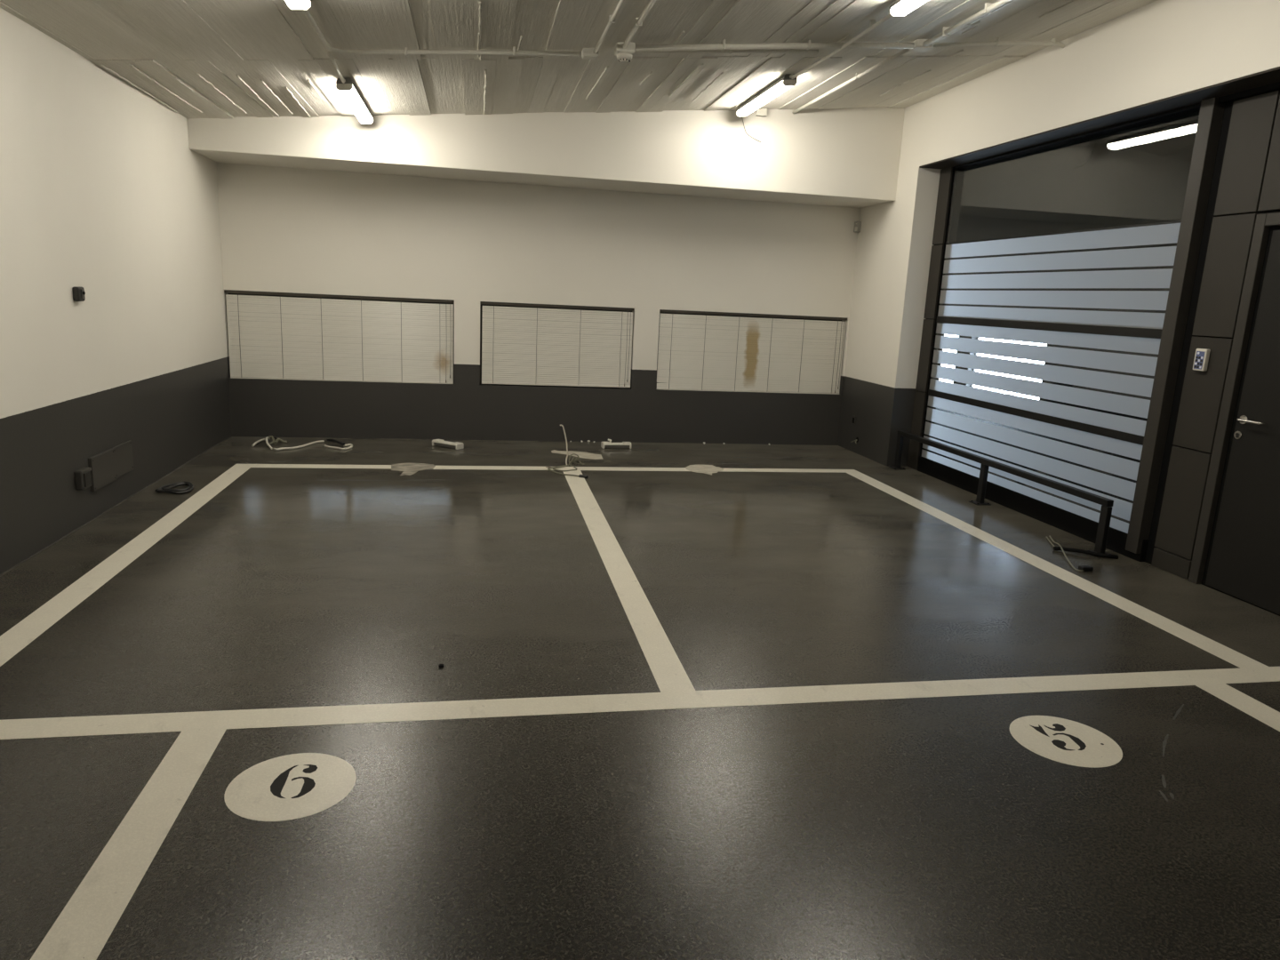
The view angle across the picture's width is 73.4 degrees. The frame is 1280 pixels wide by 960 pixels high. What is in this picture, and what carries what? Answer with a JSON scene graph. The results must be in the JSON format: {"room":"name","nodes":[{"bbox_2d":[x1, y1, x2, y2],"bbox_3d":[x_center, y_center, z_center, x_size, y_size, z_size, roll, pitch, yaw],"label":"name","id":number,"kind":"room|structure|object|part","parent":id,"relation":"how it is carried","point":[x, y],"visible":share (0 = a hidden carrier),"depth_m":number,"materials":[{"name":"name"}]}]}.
{"room":"indoor parking garage","nodes":[
{"label":"indoor parking garage","id":0,"kind":"room"},
{"bbox_2d":[0,7,231,574],"bbox_3d":[-2.994,-0.492,1.882,0.250,3.100,13.809,0,12,-11],"label":"wall","id":1,"kind":"structure","parent":0,"point":[104,192],"depth_m":5.61,"materials":[{"name":"paint"}]},
{"bbox_2d":[72,286,85,301],"bbox_3d":[-3.518,-1.168,5.391,0.046,0.090,0.100,0,12,-11],"label":"wall box","id":2,"kind":"object","parent":1,"relation":"attached to","point":[78,292],"visible":1,"depth_m":5.36,"materials":[{"name":"plastic"}]},
{"bbox_2d":[74,467,91,490],"bbox_3d":[-3.541,-0.015,5.488,0.052,0.125,0.195,0,12,-11],"label":"wall socket","id":3,"kind":"object","parent":1,"relation":"attached to","point":[83,476],"visible":1,"depth_m":5.41,"materials":[{"name":"paint"}]},
{"bbox_2d":[88,448,116,491],"bbox_3d":[-3.612,-0.071,5.772,0.028,0.224,0.370,0,12,-11],"label":"cover plate","id":4,"kind":"object","parent":1,"relation":"attached to","point":[103,472],"visible":0.98,"depth_m":5.74,"materials":[{"name":"paint"}]},
{"bbox_2d":[0,436,231,576],"bbox_3d":[-3.307,0.596,4.143,0.016,0.012,9.798,0,12,-11],"label":"trim","id":5,"kind":"structure","parent":1,"relation":"attached to","point":[100,515],"depth_m":5.70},
{"bbox_2d":[112,440,133,478],"bbox_3d":[-3.684,-0.150,6.119,0.016,0.217,0.332,0,12,-11],"label":"cover plate","id":6,"kind":"object","parent":1,"relation":"attached to","point":[124,459],"visible":0.98,"depth_m":6.12,"materials":[{"name":"paint"}]},
{"bbox_2d":[216,162,860,445],"bbox_3d":[-0.852,-2.284,9.206,7.216,3.750,0.220,0,12,-11],"label":"wall","id":7,"kind":"structure","parent":0,"point":[284,229],"depth_m":9.12,"materials":[{"name":"paint"}]},
{"bbox_2d":[227,290,454,383],"bbox_3d":[-3.097,-1.493,9.019,2.242,0.883,0.050,0,12,-11],"label":"window","id":8,"kind":"structure","parent":7,"relation":"in","point":[253,291],"depth_m":8.95,"materials":[{"name":"metal"}]},
{"bbox_2d":[224,289,453,383],"bbox_3d":[-3.070,-1.462,8.879,2.234,0.880,0.051,0,12,-11],"label":"window blind","id":9,"kind":"object","parent":8,"relation":"attached to","point":[342,366],"visible":1,"depth_m":8.87,"materials":[{"name":"white plastic"}]},
{"bbox_3d":[-4.047,-1.457,8.678,0.006,0.839,0.004,0,12,-11],"label":"ladder cord","id":10,"kind":"part","parent":9,"relation":"part of","materials":[{"name":"white fabric"}]},
{"bbox_3d":[-3.652,-1.454,8.755,0.004,0.839,0.004,0,12,-11],"label":"ladder cord","id":11,"kind":"part","parent":9,"relation":"part of","materials":[{"name":"grey fabric"}]},
{"bbox_3d":[-3.268,-1.452,8.829,0.005,0.839,0.004,0,12,-11],"label":"ladder cord","id":12,"kind":"part","parent":9,"relation":"part of","materials":[{"name":"grey fabric"}]},
{"bbox_3d":[-3.090,-1.040,8.972,2.220,0.014,0.026,0,12,-11],"label":"rail","id":13,"kind":"part","parent":9,"relation":"part of","materials":[{"name":"white plastic"}]},
{"bbox_3d":[-2.881,-1.450,8.903,0.005,0.839,0.004,0,12,-11],"label":"ladder cord","id":14,"kind":"part","parent":9,"relation":"part of","materials":[{"name":"grey fabric"}]},
{"bbox_3d":[-2.494,-1.447,8.978,0.004,0.839,0.004,0,12,-11],"label":"ladder cord","id":15,"kind":"part","parent":9,"relation":"part of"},
{"bbox_2d":[480,301,631,387],"bbox_3d":[-0.919,-1.479,9.440,1.653,0.883,0.050,0,12,-11],"label":"window","id":16,"kind":"structure","parent":7,"relation":"in","point":[481,305],"depth_m":9.29,"materials":[{"name":"metal"}]},
{"bbox_2d":[480,301,634,387],"bbox_3d":[-0.892,-1.454,9.299,1.645,0.868,0.051,0,12,-11],"label":"window blind","id":17,"kind":"object","parent":16,"relation":"attached to","point":[570,368],"visible":1,"depth_m":9.30,"materials":[{"name":"white fabric"}]},
{"bbox_3d":[-1.564,-1.447,9.157,0.005,0.827,0.004,0,12,-11],"label":"ladder cord","id":18,"kind":"part","parent":17,"relation":"part of","materials":[{"name":"grey fabric"}]},
{"bbox_3d":[-1.113,-1.444,9.244,0.005,0.827,0.004,0,12,-11],"label":"ladder cord","id":19,"kind":"part","parent":17,"relation":"part of","materials":[{"name":"white fabric"}]},
{"bbox_3d":[-0.906,-1.038,9.391,1.621,0.014,0.026,0,12,-11],"label":"rail","id":20,"kind":"part","parent":17,"relation":"part of","materials":[{"name":"white plastic"}]},
{"bbox_3d":[-0.655,-1.442,9.333,0.005,0.827,0.004,0,12,-11],"label":"ladder cord","id":21,"kind":"part","parent":17,"relation":"part of","materials":[{"name":"grey fabric"}]},
{"bbox_3d":[-0.212,-1.439,9.418,0.005,0.827,0.004,0,12,-11],"label":"ladder cord","id":22,"kind":"part","parent":17,"relation":"part of","materials":[{"name":"grey fabric"}]},
{"bbox_3d":[-0.152,-1.439,9.423,0.011,0.823,0.009,-5,14,-33],"label":"pull cord","id":23,"kind":"part","parent":17,"relation":"part of","materials":[{"name":"grey fabric"}]},
{"bbox_3d":[-0.121,-1.463,9.424,0.011,0.773,0.009,-5,14,-33],"label":"pull cord","id":24,"kind":"part","parent":17,"relation":"part of","materials":[{"name":"grey fabric"}]},
{"bbox_2d":[656,309,841,392],"bbox_3d":[1.245,-1.466,9.858,2.200,0.883,0.050,0,12,-11],"label":"window","id":25,"kind":"structure","parent":7,"relation":"in","point":[669,309],"depth_m":9.73,"materials":[{"name":"metal"}]},
{"bbox_2d":[656,309,847,394],"bbox_3d":[1.272,-1.435,9.719,2.192,0.880,0.051,0,12,-11],"label":"window blind","id":26,"kind":"object","parent":25,"relation":"attached to","point":[722,372],"visible":1,"depth_m":9.71,"materials":[{"name":"white fabric"}]},
{"bbox_3d":[0.342,-1.429,9.527,0.005,0.839,0.004,0,12,-11],"label":"ladder cord","id":27,"kind":"part","parent":26,"relation":"part of","materials":[{"name":"grey fabric"}]},
{"bbox_3d":[0.716,-1.427,9.599,0.004,0.839,0.004,0,12,-11],"label":"ladder cord","id":28,"kind":"part","parent":26,"relation":"part of","materials":[{"name":"grey fabric"}]},
{"bbox_3d":[1.092,-1.425,9.672,0.005,0.839,0.004,0,12,-11],"label":"ladder cord","id":29,"kind":"part","parent":26,"relation":"part of","materials":[{"name":"grey fabric"}]},
{"bbox_3d":[1.252,-1.012,9.811,2.178,0.014,0.026,0,12,-11],"label":"rail","id":30,"kind":"part","parent":26,"relation":"part of","materials":[{"name":"white plastic"}]},
{"bbox_3d":[1.473,-1.422,9.745,0.005,0.839,0.004,0,12,-11],"label":"ladder cord","id":31,"kind":"part","parent":26,"relation":"part of","materials":[{"name":"grey fabric"}]},
{"bbox_3d":[1.847,-1.420,9.818,0.005,0.839,0.004,0,12,-11],"label":"ladder cord","id":32,"kind":"part","parent":26,"relation":"part of","materials":[{"name":"white fabric"}]},
{"bbox_3d":[2.242,-1.418,9.894,0.004,0.839,0.004,0,12,-11],"label":"ladder cord","id":33,"kind":"part","parent":26,"relation":"part of","materials":[{"name":"white fabric"}]},
{"bbox_3d":[2.288,-1.418,9.896,0.011,0.835,0.009,-5,14,-33],"label":"pull cord","id":34,"kind":"part","parent":26,"relation":"part of","materials":[{"name":"white fabric"}]},
{"bbox_3d":[2.318,-1.442,9.897,0.011,0.785,0.009,-5,14,-33],"label":"pull cord","id":35,"kind":"part","parent":26,"relation":"part of","materials":[{"name":"white fabric"}]},
{"bbox_2d":[853,221,861,232],"bbox_3d":[2.415,-2.817,9.554,0.071,0.120,0.082,0,12,-11],"label":"detector","id":36,"kind":"object","parent":7,"relation":"attached to","point":[857,224],"visible":1,"depth_m":9.53,"materials":[{"name":"plastic"}]},
{"bbox_2d":[0,0,1157,119],"bbox_3d":[0.500,-2.252,2.214,7.216,0.906,13.909,0,12,-11],"label":"ceiling","id":37,"kind":"structure","parent":0,"point":[198,59],"depth_m":5.81,"materials":[{"name":"concrete"}]},
{"bbox_2d":[284,0,311,10],"bbox_3d":[-1.654,-2.364,3.821,0.114,0.110,1.426,0,12,-11],"label":"strip light","id":38,"kind":"object","parent":37,"relation":"attached to","point":[292,4],"visible":1,"depth_m":4.44,"materials":[{"name":"white plastic"}]},
{"bbox_2d":[327,51,344,83],"bbox_3d":[-2.088,-2.834,5.913,0.024,0.038,0.731,0,12,-12],"label":"conduit","id":39,"kind":"object","parent":37,"relation":"attached to","point":[329,53],"visible":1,"depth_m":5.85,"materials":[{"name":"grey plastic"}]},
{"bbox_2d":[336,77,373,124],"bbox_3d":[-2.291,-3.053,6.930,0.114,0.110,1.401,0,12,-11],"label":"strip light","id":40,"kind":"object","parent":37,"relation":"attached to","point":[348,90],"visible":0.87,"depth_m":6.71,"materials":[{"name":"white plastic"}]},
{"bbox_2d":[303,10,579,55],"bbox_3d":[-1.393,-2.795,5.476,1.962,0.182,0.828,-9,17,-44],"label":"conduit","id":41,"kind":"object","parent":37,"relation":"attached to","point":[406,52],"visible":0.96,"depth_m":5.64,"materials":[{"name":"grey plastic"}]},
{"bbox_2d":[187,106,904,207],"bbox_3d":[-0.718,-3.457,8.423,6.666,1.020,0.832,0,12,-11],"label":"beam","id":42,"kind":"structure","parent":37,"relation":"attached to","point":[842,157],"depth_m":8.21,"materials":[{"name":"white paint"}]},
{"bbox_2d":[755,108,767,116],"bbox_3d":[1.174,-3.565,8.305,0.110,0.085,0.045,0,12,-11],"label":"junction box","id":43,"kind":"object","parent":42,"relation":"attached to","point":[763,112],"visible":0.74,"depth_m":8.29,"materials":[{"name":"white plastic"}]},
{"bbox_2d":[581,48,598,60],"bbox_3d":[-0.342,-2.921,5.880,0.105,0.057,0.105,0,12,-11],"label":"junction box","id":44,"kind":"object","parent":37,"relation":"attached to","point":[587,53],"visible":0.89,"depth_m":5.84,"materials":[{"name":"grey plastic"}]},
{"bbox_3d":[-0.343,-2.897,5.886,0.097,0.007,0.097,0,12,-11],"label":"lid","id":45,"kind":"part","parent":44,"relation":"part of","materials":[{"name":"grey plastic"}]},
{"bbox_2d":[593,0,624,53],"bbox_3d":[0.184,-2.363,3.333,0.040,0.048,5.220,0,12,-11],"label":"conduit","id":46,"kind":"object","parent":37,"relation":"attached to","point":[612,18],"visible":1,"depth_m":5.20,"materials":[{"name":"grey plastic"}]},
{"bbox_2d":[614,41,635,55],"bbox_3d":[-0.103,-2.910,5.803,0.125,0.067,0.125,0,12,-11],"label":"junction box","id":47,"kind":"object","parent":37,"relation":"attached to","point":[630,48],"visible":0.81,"depth_m":5.75,"materials":[{"name":"grey plastic"}]},
{"bbox_2d":[616,52,632,63],"bbox_3d":[-0.106,-2.857,5.815,0.112,0.052,0.112,0,12,-11],"label":"smoke detector","id":48,"kind":"object","parent":47,"relation":"attached to","point":[621,57],"visible":1,"depth_m":5.78,"materials":[{"name":"white plastic"}]},
{"bbox_3d":[-0.105,-2.881,5.810,0.117,0.007,0.117,0,12,-11],"label":"lid","id":49,"kind":"part","parent":47,"relation":"part of","materials":[{"name":"grey plastic"}]},
{"bbox_2d":[622,0,655,48],"bbox_3d":[0.365,-2.361,3.295,0.045,0.053,5.080,0,12,-11],"label":"conduit","id":50,"kind":"object","parent":37,"relation":"attached to","point":[638,20],"visible":1,"depth_m":5.21,"materials":[{"name":"grey plastic"}]},
{"bbox_2d":[634,49,818,54],"bbox_3d":[0.609,-2.993,5.995,1.342,0.154,0.036,0,12,-11],"label":"conduit","id":51,"kind":"object","parent":37,"relation":"attached to","point":[730,52],"visible":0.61,"depth_m":6.00,"materials":[{"name":"grey plastic"}]},
{"bbox_2d":[736,73,797,116],"bbox_3d":[1.088,-3.348,7.479,0.114,0.110,1.336,0,12,-11],"label":"strip light","id":52,"kind":"object","parent":37,"relation":"attached to","point":[784,83],"visible":0.97,"depth_m":7.32,"materials":[{"name":"white plastic"}]},
{"bbox_2d":[635,39,914,51],"bbox_3d":[0.953,-2.981,5.901,1.984,0.230,0.071,1,12,-10],"label":"conduit","id":53,"kind":"object","parent":37,"relation":"attached to","point":[808,44],"visible":1,"depth_m":5.88,"materials":[{"name":"grey plastic"}]},
{"bbox_2d":[791,14,891,79],"bbox_3d":[1.395,-3.036,6.016,0.037,0.067,1.731,0,12,-12],"label":"conduit","id":54,"kind":"object","parent":37,"relation":"attached to","point":[873,25],"visible":0.9,"depth_m":5.86,"materials":[{"name":"grey plastic"}]},
{"bbox_2d":[792,48,909,113],"bbox_3d":[1.715,-3.348,7.264,0.041,0.053,2.300,0,12,-11],"label":"conduit","id":55,"kind":"object","parent":37,"relation":"attached to","point":[859,76],"visible":0.94,"depth_m":6.99,"materials":[{"name":"grey plastic"}]},
{"bbox_2d":[888,0,927,16],"bbox_3d":[1.678,-2.677,4.459,0.114,0.110,1.436,0,12,-11],"label":"strip light","id":56,"kind":"object","parent":37,"relation":"attached to","point":[898,8],"visible":1,"depth_m":5.03,"materials":[{"name":"white plastic"}]},
{"bbox_2d":[909,39,933,52],"bbox_3d":[1.999,-3.089,6.105,0.125,0.057,0.125,0,12,-11],"label":"junction box","id":57,"kind":"object","parent":37,"relation":"attached to","point":[919,47],"visible":0.79,"depth_m":6.06,"materials":[{"name":"grey plastic"}]},
{"bbox_3d":[1.998,-3.064,6.110,0.117,0.007,0.117,0,12,-11],"label":"lid","id":58,"kind":"part","parent":57,"relation":"part of","materials":[{"name":"grey plastic"}]},
{"bbox_2d":[923,0,1011,46],"bbox_3d":[2.467,-2.540,3.628,0.050,0.058,5.020,0,12,-11],"label":"conduit","id":59,"kind":"object","parent":37,"relation":"attached to","point":[988,8],"visible":1,"depth_m":5.51,"materials":[{"name":"grey plastic"}]},
{"bbox_2d":[931,0,1015,44],"bbox_3d":[2.522,-2.550,3.636,0.038,0.046,5.020,0,12,-11],"label":"conduit","id":60,"kind":"object","parent":37,"relation":"attached to","point":[1012,1],"visible":0.51,"depth_m":5.55,"materials":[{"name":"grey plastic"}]},
{"bbox_2d":[933,37,1064,47],"bbox_3d":[2.576,-3.131,6.154,1.027,0.136,0.062,1,12,-8],"label":"conduit","id":61,"kind":"object","parent":37,"relation":"attached to","point":[996,43],"visible":0.97,"depth_m":6.13,"materials":[{"name":"grey plastic"}]},
{"bbox_2d":[0,436,1279,959],"bbox_3d":[2.749,0.843,4.814,12.658,0.203,17.250,0,12,-11],"label":"floor","id":62,"kind":"structure","parent":0,"point":[687,701],"depth_m":3.28,"materials":[{"name":"grey paint"}]},
{"bbox_2d":[155,481,193,494],"bbox_3d":[-3.530,0.057,6.565,0.244,0.030,0.380,0,12,-11],"label":"cable coil","id":63,"kind":"object","parent":62,"relation":"on","point":[167,488],"visible":1,"depth_m":6.50,"materials":[{"name":"black rubber"}]},
{"bbox_2d":[251,435,287,449],"bbox_3d":[-3.664,-0.380,8.489,0.243,0.073,0.489,2,12,-2],"label":"cable bundle","id":64,"kind":"object","parent":62,"relation":"on","point":[269,436],"visible":1,"depth_m":8.52,"materials":[{"name":"white plastic"}]},
{"bbox_2d":[273,440,324,450],"bbox_3d":[-3.338,-0.340,8.479,0.106,0.022,0.622,8,13,24],"label":"power cable","id":65,"kind":"object","parent":62,"relation":"on","point":[320,441],"visible":1,"depth_m":8.38,"materials":[{"name":"white plastic"}]},
{"bbox_2d":[324,438,352,449],"bbox_3d":[-3.057,-0.365,8.602,0.500,0.052,0.258,10,14,30],"label":"cable bundle","id":66,"kind":"object","parent":62,"relation":"on","point":[350,445],"visible":1,"depth_m":8.54,"materials":[{"name":"white plastic"}]},
{"bbox_2d":[432,439,463,449],"bbox_3d":[-1.976,-0.368,8.823,0.345,0.061,0.104,10,14,29],"label":"bracket","id":67,"kind":"object","parent":62,"relation":"on","point":[458,445],"visible":1,"depth_m":8.78,"materials":[{"name":"white plastic"}]},
{"bbox_3d":[-1.976,-0.380,8.820,0.345,0.014,0.100,10,14,29],"label":"plate","id":68,"kind":"part","parent":67,"relation":"part of","materials":[{"name":"white plastic"}]},
{"bbox_2d":[547,424,588,478],"bbox_3d":[-0.652,-0.268,7.875,0.372,0.391,0.632,0,12,-11],"label":"cable riser","id":69,"kind":"object","parent":62,"relation":"on","point":[576,459],"visible":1,"depth_m":8.12,"materials":[{"name":"white plastic"}]},
{"bbox_2d":[600,438,631,448],"bbox_3d":[-0.254,-0.395,9.241,0.315,0.099,0.104,0,12,-14],"label":"bracket","id":70,"kind":"object","parent":62,"relation":"on","point":[624,444],"visible":1,"depth_m":9.22,"materials":[{"name":"white plastic"}]},
{"bbox_3d":[-0.254,-0.389,9.243,0.315,0.014,0.100,0,12,-14],"label":"plate","id":71,"kind":"part","parent":70,"relation":"part of","materials":[{"name":"white plastic"}]},
{"bbox_2d":[888,430,1113,557],"bbox_3d":[2.928,0.007,7.362,0.130,0.392,3.110,0,12,-11],"label":"guard rail","id":72,"kind":"object","parent":62,"relation":"on","point":[1106,510],"visible":0.93,"depth_m":6.91,"materials":[{"name":"black metal"}]},
{"bbox_3d":[2.645,-0.124,8.832,0.130,0.009,0.130,0,12,-11],"label":"plate","id":73,"kind":"part","parent":72,"relation":"part of","materials":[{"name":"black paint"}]},
{"bbox_3d":[2.653,-0.292,8.796,0.040,0.334,0.066,0,12,-11],"label":"post","id":74,"kind":"part","parent":72,"relation":"part of","materials":[{"name":"black metal"}]},
{"bbox_3d":[2.923,0.198,7.383,0.130,0.009,0.130,0,12,-11],"label":"plate","id":75,"kind":"part","parent":72,"relation":"part of","materials":[{"name":"black paint"}]},
{"bbox_3d":[2.931,0.030,7.347,0.040,0.334,0.066,0,12,-11],"label":"post","id":76,"kind":"part","parent":72,"relation":"part of","materials":[{"name":"black metal"}]},
{"bbox_3d":[2.936,-0.162,7.326,0.050,0.047,3.040,0,12,-11],"label":"rail","id":77,"kind":"part","parent":72,"relation":"part of","materials":[{"name":"black metal"}]},
{"bbox_3d":[3.202,0.343,5.936,0.040,0.334,0.066,0,12,-11],"label":"post","id":78,"kind":"part","parent":72,"relation":"part of","materials":[{"name":"black metal"}]},
{"bbox_2d":[1046,536,1118,571],"bbox_3d":[3.078,0.500,5.925,0.392,0.039,0.883,5,12,9],"label":"wiper blade","id":79,"kind":"object","parent":62,"relation":"on","point":[1081,568],"visible":1,"depth_m":5.87,"materials":[{"name":"black rubber"}]},
{"bbox_3d":[2.938,0.490,5.947,0.094,0.031,0.884,5,12,10],"label":"arm","id":80,"kind":"part","parent":79,"relation":"part of"},
{"bbox_3d":[3.075,0.500,5.926,0.406,0.039,0.075,8,13,22],"label":"blade","id":81,"kind":"part","parent":79,"relation":"part of","materials":[{"name":"black rubber"}]},
{"bbox_2d":[808,111,1199,523],"bbox_3d":[4.534,-2.085,9.951,3.640,3.550,12.200,0,12,-11],"label":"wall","id":82,"kind":"structure","parent":0,"point":[1140,174],"depth_m":8.17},
{"bbox_2d":[939,334,959,383],"bbox_3d":[5.351,-2.064,14.861,0.050,0.940,0.790,0,12,-11],"label":"window","id":83,"kind":"structure","parent":82,"relation":"in","point":[949,335],"depth_m":14.88,"materials":[{"name":"white glass"}]},
{"bbox_2d":[970,336,1047,399],"bbox_3d":[5.674,-1.691,13.181,0.050,0.940,1.910,0,12,-11],"label":"window","id":84,"kind":"structure","parent":82,"relation":"in","point":[978,338],"depth_m":13.19,"materials":[{"name":"white glass"}]},
{"bbox_2d":[919,66,1279,169],"bbox_3d":[3.338,-2.445,5.713,0.277,0.011,5.454,0,12,-11],"label":"beam","id":85,"kind":"structure","parent":82,"relation":"attached to","point":[1269,76],"depth_m":5.81,"materials":[{"name":"black metal"}]},
{"bbox_2d":[837,0,1279,466],"bbox_3d":[3.835,-0.767,3.132,0.300,3.750,13.809,0,12,-11],"label":"wall","id":86,"kind":"structure","parent":0,"point":[1157,50],"depth_m":7.24,"materials":[{"name":"paint"}]},
{"bbox_2d":[851,416,856,423],"bbox_3d":[2.408,-0.675,9.659,0.024,0.090,0.070,0,12,-11],"label":"wall socket","id":87,"kind":"object","parent":86,"relation":"attached to","point":[853,417],"visible":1,"depth_m":9.64,"materials":[{"name":"paint"}]},
{"bbox_2d":[906,167,955,470],"bbox_3d":[2.919,-1.558,8.566,0.100,2.947,0.206,0,12,-11],"label":"window frame","id":88,"kind":"structure","parent":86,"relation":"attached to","point":[947,177],"depth_m":8.50,"materials":[{"name":"black metal"}]},
{"bbox_3d":[2.830,-0.507,8.782,0.020,0.787,0.198,0,12,-11],"label":"panel","id":89,"kind":"part","parent":88,"relation":"part of","materials":[{"name":"black metal"}]},
{"bbox_3d":[2.865,-1.249,8.624,0.020,0.717,0.198,0,12,-11],"label":"panel","id":90,"kind":"part","parent":88,"relation":"part of","materials":[{"name":"black metal"}]},
{"bbox_3d":[2.898,-1.953,8.474,0.020,0.707,0.198,0,12,-11],"label":"panel","id":91,"kind":"part","parent":88,"relation":"part of","materials":[{"name":"black metal"}]},
{"bbox_3d":[2.932,-2.650,8.325,0.020,0.704,0.198,0,12,-11],"label":"panel","id":92,"kind":"part","parent":88,"relation":"part of","materials":[{"name":"black metal"}]},
{"bbox_2d":[917,96,1224,561],"bbox_3d":[3.213,-1.209,6.996,0.145,2.947,3.062,0,12,-11],"label":"garage door","id":93,"kind":"structure","parent":86,"relation":"in","point":[1162,334],"depth_m":6.50,"materials":[{"name":"metal"}]},
{"bbox_2d":[1144,90,1279,579],"bbox_3d":[3.562,-0.841,5.348,0.100,2.947,0.393,0,12,-11],"label":"panel","id":94,"kind":"object","parent":86,"relation":"attached to","point":[1247,125],"visible":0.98,"depth_m":5.30,"materials":[{"name":"black metal"}]},
{"bbox_3d":[3.464,0.542,5.598,0.020,0.122,0.302,0,12,-11],"label":"panel","id":95,"kind":"part","parent":94,"relation":"part of","materials":[{"name":"black metal"}]},
{"bbox_3d":[3.483,0.143,5.513,0.020,0.680,0.302,0,12,-11],"label":"panel","id":96,"kind":"part","parent":94,"relation":"part of","materials":[{"name":"black metal"}]},
{"bbox_2d":[1192,348,1210,371],"bbox_3d":[3.493,-0.749,5.346,0.035,0.136,0.085,0,12,-11],"label":"keypad","id":97,"kind":"object","parent":94,"relation":"attached to","point":[1202,356],"visible":1,"depth_m":5.33,"materials":[{"name":"white plastic"}]},
{"bbox_3d":[3.480,-0.746,5.344,0.002,0.110,0.063,0,12,-11],"label":"key panel","id":98,"kind":"part","parent":97,"relation":"part of","materials":[{"name":"plastic"}]},
{"bbox_3d":[3.516,-0.537,5.368,0.020,0.696,0.302,0,12,-11],"label":"panel","id":99,"kind":"part","parent":94,"relation":"part of","materials":[{"name":"black metal"}]},
{"bbox_3d":[3.549,-1.236,5.220,0.020,0.718,0.302,0,12,-11],"label":"panel","id":100,"kind":"part","parent":94,"relation":"part of","materials":[{"name":"black metal"}]},
{"bbox_3d":[3.581,-1.916,5.074,0.020,0.659,0.302,0,12,-11],"label":"panel","id":101,"kind":"part","parent":94,"relation":"part of","materials":[{"name":"black metal"}]},
{"bbox_2d":[1188,212,1279,615],"bbox_3d":[3.665,-0.327,4.664,0.132,2.236,1.173,0,12,-11],"label":"door","id":102,"kind":"structure","parent":86,"relation":"in","point":[1236,552],"depth_m":5.03,"materials":[{"name":"metal"}]},
{"bbox_3d":[3.562,-0.342,5.012,0.062,0.052,0.193,0,12,-11],"label":"handle","id":103,"kind":"part","parent":102,"relation":"part of","materials":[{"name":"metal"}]},
{"bbox_2d":[1217,81,1279,214],"bbox_3d":[3.713,-0.650,4.483,0.130,2.947,2.189,0,12,-11],"label":"panel","id":104,"kind":"object","parent":86,"relation":"attached to","point":[1269,201],"visible":0.95,"depth_m":4.90,"materials":[{"name":"black metal"}]},
{"bbox_3d":[3.659,-1.826,4.668,0.020,0.659,0.525,0,12,-11],"label":"panel","id":105,"kind":"part","parent":104,"relation":"part of","materials":[{"name":"black metal"}]}
]}

